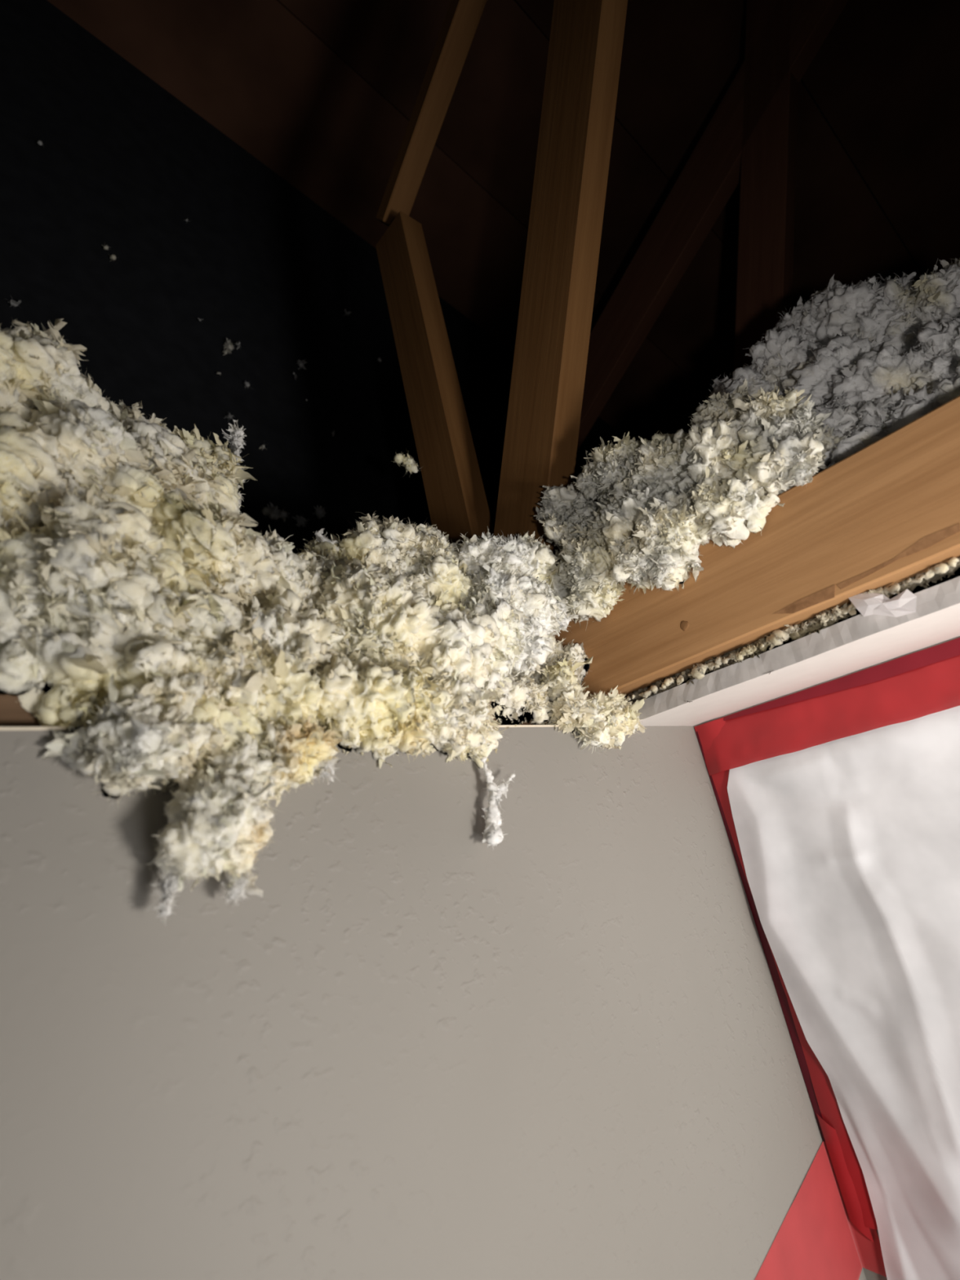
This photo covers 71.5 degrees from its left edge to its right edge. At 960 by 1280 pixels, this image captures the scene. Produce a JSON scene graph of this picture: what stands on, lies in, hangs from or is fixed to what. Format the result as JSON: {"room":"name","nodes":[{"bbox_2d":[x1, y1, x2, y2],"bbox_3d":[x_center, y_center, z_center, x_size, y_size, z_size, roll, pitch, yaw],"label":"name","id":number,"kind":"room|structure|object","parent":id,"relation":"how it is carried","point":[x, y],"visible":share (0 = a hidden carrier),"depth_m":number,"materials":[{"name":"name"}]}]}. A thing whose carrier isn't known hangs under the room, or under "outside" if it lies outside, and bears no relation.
{"room":"damaged room","nodes":[
{"label":"damaged room","id":0,"kind":"room"},
{"bbox_2d":[0,0,835,697],"bbox_3d":[-0.232,-0.636,1.564,4.800,2.097,0.012,6,-26,-42],"label":"wall","id":1,"kind":"structure","parent":0,"point":[122,163],"depth_m":1.30,"materials":[{"name":"black"}]},
{"bbox_2d":[9,140,382,527],"bbox_3d":[-0.456,-0.523,1.252,0.718,0.676,0.036,7,-27,-44],"label":"fluff specks","id":2,"kind":"object","parent":1,"relation":"attached to","point":[273,512],"visible":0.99,"depth_m":1.20,"materials":[{"name":"grey fabric"}]},
{"bbox_2d":[0,725,866,1279],"bbox_3d":[-0.359,1.125,-0.455,2.200,2.440,0.013,6,-26,-42],"label":"wall","id":3,"kind":"structure","parent":0,"point":[563,1049],"depth_m":0.36,"materials":[{"name":"grey-beige paint"},{"name":"drywall"}]},
{"bbox_2d":[40,673,240,808],"bbox_3d":[-0.157,0.050,0.323,0.055,0.058,0.080,-18,-20,18],"label":"clump","id":4,"kind":"object","parent":3,"relation":"attached to","point":[131,748],"visible":1,"depth_m":0.31,"materials":[{"name":"beige fabric"}]},
{"bbox_2d":[489,635,590,731],"bbox_3d":[0.059,0.000,0.646,0.104,0.213,0.259,-23,-22,28],"label":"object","id":5,"kind":"object","parent":3,"relation":"on","point":[525,699],"visible":0.27,"depth_m":0.55,"materials":[{"name":"beige fabric"}]},
{"bbox_2d":[755,1113,886,1279],"bbox_3d":[0.099,0.476,0.329,0.579,0.223,0.022,6,-26,-42],"label":"tape","id":6,"kind":"object","parent":3,"relation":"attached to","point":[823,1235],"visible":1,"depth_m":0.52,"materials":[{"name":"red plastic"}]},
{"bbox_2d":[47,0,959,440],"bbox_3d":[0.639,-1.607,0.724,5.133,1.336,3.018,6,-26,-42],"label":"deck","id":7,"kind":"object","parent":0,"point":[323,94],"visible":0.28,"depth_m":1.50,"materials":[{"name":"brown wood"}]},
{"bbox_2d":[638,576,959,726],"bbox_3d":[0.461,-0.094,0.343,0.123,0.016,0.900,6,-26,-42],"label":"drywall edge","id":8,"kind":"structure","parent":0,"point":[857,642],"depth_m":0.52,"materials":[{"name":"paint"}]},
{"bbox_2d":[620,556,959,704],"bbox_3d":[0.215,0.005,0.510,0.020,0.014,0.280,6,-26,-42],"label":"crumbs","id":9,"kind":"object","parent":8,"relation":"on","point":[777,637],"visible":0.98,"depth_m":0.49,"materials":[{"name":"beige fabric"}]},
{"bbox_2d":[706,257,959,473],"bbox_3d":[0.361,-0.264,0.611,0.300,0.318,0.250,-22,-22,26],"label":"heap","id":10,"kind":"object","parent":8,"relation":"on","point":[880,357],"visible":0.73,"depth_m":0.60,"materials":[{"name":"grey fabric"}]},
{"bbox_2d":[848,589,916,617],"bbox_3d":[0.268,-0.025,0.444,0.004,0.026,0.038,6,-26,-42],"label":"paper scrap","id":11,"kind":"object","parent":8,"relation":"hanging from","point":[904,603],"visible":1,"depth_m":0.44,"materials":[{"name":"paper"}]},
{"bbox_2d":[693,635,959,1279],"bbox_3d":[1.172,0.802,-0.450,0.013,2.440,2.200,6,-26,-42],"label":"wall","id":12,"kind":"structure","parent":0,"point":[869,1275],"depth_m":0.56,"materials":[{"name":"red paint"}]},
{"bbox_2d":[693,717,877,1229],"bbox_3d":[0.270,0.273,0.596,0.004,0.415,0.040,6,-26,-42],"label":"tape","id":13,"kind":"object","parent":12,"relation":"attached to","point":[820,1091],"visible":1,"depth_m":0.58,"materials":[{"name":"red plastic"}]},
{"bbox_2d":[693,637,959,775],"bbox_3d":[0.461,-0.029,0.417,0.012,0.051,0.750,6,-26,-42],"label":"tape","id":14,"kind":"object","parent":12,"relation":"attached to","point":[926,682],"visible":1,"depth_m":0.57,"materials":[{"name":"red plastic"}]},
{"bbox_2d":[727,705,959,1279],"bbox_3d":[0.553,0.403,0.257,0.010,0.907,0.739,6,-26,-42],"label":"plastic sheet","id":15,"kind":"object","parent":12,"relation":"attached to","point":[850,846],"visible":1,"depth_m":0.53,"materials":[{"name":"white plastic"}]},
{"bbox_2d":[835,567,959,623],"bbox_3d":[0.688,-1.175,0.618,4.900,2.107,2.862,6,-26,-42],"label":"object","id":16,"kind":"structure","parent":0,"point":[917,588],"depth_m":2.77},
{"bbox_2d":[0,693,554,726],"bbox_3d":[-0.631,0.018,-0.018,2.200,0.056,0.089,6,-26,-42],"label":"plate","id":17,"kind":"object","parent":16,"relation":"on","point":[12,713],"depth_m":0.31,"materials":[{"name":"brown wood"}]},
{"bbox_2d":[113,511,509,768],"bbox_3d":[-0.099,-0.014,0.477,0.319,0.242,0.156,3,-25,-37],"label":"heap","id":18,"kind":"object","parent":17,"relation":"on","point":[366,641],"visible":0.91,"depth_m":0.43,"materials":[{"name":"beige fabric"}]},
{"bbox_2d":[0,318,302,755],"bbox_3d":[-0.239,-0.066,0.404,0.242,0.343,0.163,8,-27,-44],"label":"heap","id":19,"kind":"object","parent":18,"relation":"on","point":[117,526],"visible":0.91,"depth_m":0.36,"materials":[{"name":"beige fabric"}]},
{"bbox_2d":[148,733,276,892],"bbox_3d":[-0.122,0.079,0.319,0.068,0.076,0.047,6,-26,-42],"label":"clump","id":20,"kind":"object","parent":19,"relation":"hanging from","point":[214,826],"visible":1,"depth_m":0.31,"materials":[{"name":"beige fabric"}]},
{"bbox_2d":[146,869,186,925],"bbox_3d":[-0.138,0.110,0.297,0.017,0.032,0.017,6,-26,-42],"label":"insulation wisp","id":21,"kind":"object","parent":20,"relation":"hanging from","point":[168,885],"visible":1,"depth_m":0.29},
{"bbox_2d":[219,865,262,905],"bbox_3d":[-0.114,0.114,0.319,0.019,0.024,0.016,-12,-19,-1],"label":"insulation wisp","id":22,"kind":"object","parent":20,"relation":"hanging from","point":[233,893],"visible":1,"depth_m":0.32,"materials":[{"name":"beige fabric"}]},
{"bbox_2d":[221,419,248,514],"bbox_3d":[-0.188,-0.131,0.516,0.020,0.086,0.020,6,-26,-42],"label":"insulation wisp","id":23,"kind":"object","parent":19,"relation":"on","point":[237,435],"visible":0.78,"depth_m":0.52,"materials":[{"name":"grey fabric"}]},
{"bbox_2d":[254,714,342,812],"bbox_3d":[-0.100,0.065,0.359,0.061,0.054,0.032,6,-26,-42],"label":"clump","id":24,"kind":"object","parent":19,"relation":"hanging from","point":[288,747],"visible":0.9,"depth_m":0.35,"materials":[{"name":"beige fabric"}]},
{"bbox_2d":[306,753,341,785],"bbox_3d":[-0.089,0.070,0.369,0.026,0.022,0.020,6,-26,-42],"label":"insulation wisp","id":25,"kind":"object","parent":24,"relation":"attached to","point":[326,768],"visible":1,"depth_m":0.37,"materials":[{"name":"beige fabric"}]},
{"bbox_2d":[314,528,339,557],"bbox_3d":[-0.118,-0.068,0.517,0.022,0.036,0.024,-6,-20,-18],"label":"insulation wisp","id":26,"kind":"object","parent":18,"relation":"on","point":[320,538],"visible":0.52,"depth_m":0.52,"materials":[{"name":"grey fabric"}]},
{"bbox_2d":[477,756,505,848],"bbox_3d":[0.004,0.106,0.445,0.017,0.065,0.024,-24,-22,30],"label":"insulation wisp","id":27,"kind":"object","parent":18,"relation":"hanging from","point":[492,834],"visible":1,"depth_m":0.44,"materials":[{"name":"white fabric"}]},
{"bbox_2d":[490,773,515,809],"bbox_3d":[0.016,0.103,0.456,0.030,0.026,0.016,6,-26,-42],"label":"insulation wisp","id":28,"kind":"object","parent":27,"relation":"attached to","point":[504,786],"visible":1,"depth_m":0.45,"materials":[{"name":"white fabric"}]},
{"bbox_2d":[445,526,578,702],"bbox_3d":[0.024,-0.025,0.569,0.090,0.178,0.181,-23,-22,29],"label":"clump","id":29,"kind":"object","parent":18,"relation":"on","point":[513,587],"visible":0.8,"depth_m":0.54,"materials":[{"name":"beige fabric"}]},
{"bbox_2d":[538,655,646,752],"bbox_3d":[0.097,0.052,0.572,0.100,0.093,0.063,-6,-20,-16],"label":"clump","id":30,"kind":"object","parent":17,"relation":"on","point":[601,719],"visible":1,"depth_m":0.55,"materials":[{"name":"beige fabric"}]},
{"bbox_2d":[375,0,959,697],"bbox_3d":[0.369,-0.796,0.439,0.039,1.357,2.020,6,-26,-42],"label":"roof truss","id":31,"kind":"object","parent":17,"relation":"on","point":[886,513],"visible":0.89,"depth_m":0.67,"materials":[{"name":"brown wood"}]},
{"bbox_2d":[393,450,420,473],"bbox_3d":[-0.089,-0.213,0.804,0.037,0.032,0.030,6,-26,-42],"label":"tuft","id":32,"kind":"object","parent":31,"relation":"attached to","point":[410,464],"visible":1,"depth_m":0.80,"materials":[{"name":"beige fabric"}]},
{"bbox_2d":[533,377,845,626],"bbox_3d":[0.157,-0.123,0.573,0.124,0.180,0.276,6,-26,-42],"label":"heap","id":33,"kind":"object","parent":31,"relation":"on","point":[660,499],"visible":1,"depth_m":0.53,"materials":[{"name":"beige fabric"}]},
{"bbox_2d":[0,724,675,730],"bbox_3d":[-0.602,-0.003,-0.056,2.188,0.002,0.012,6,-26,-42],"label":"trim","id":34,"kind":"structure","parent":16,"relation":"attached to","point":[2,728],"depth_m":0.30,"materials":[{"name":"paint"}]},
{"bbox_3d":[0.783,-0.147,0.385,4.800,0.017,3.100,6,-26,-42],"label":"ceiling","id":35,"kind":"structure","parent":0,"visible":0},
{"bbox_2d":[493,0,848,517],"bbox_3d":[0.745,-0.751,0.930,0.038,1.450,2.222,6,-26,-42],"label":"roof truss","id":36,"kind":"object","parent":35,"relation":"on","point":[750,139],"visible":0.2,"depth_m":1.21,"materials":[{"name":"brown wood"}]}
]}

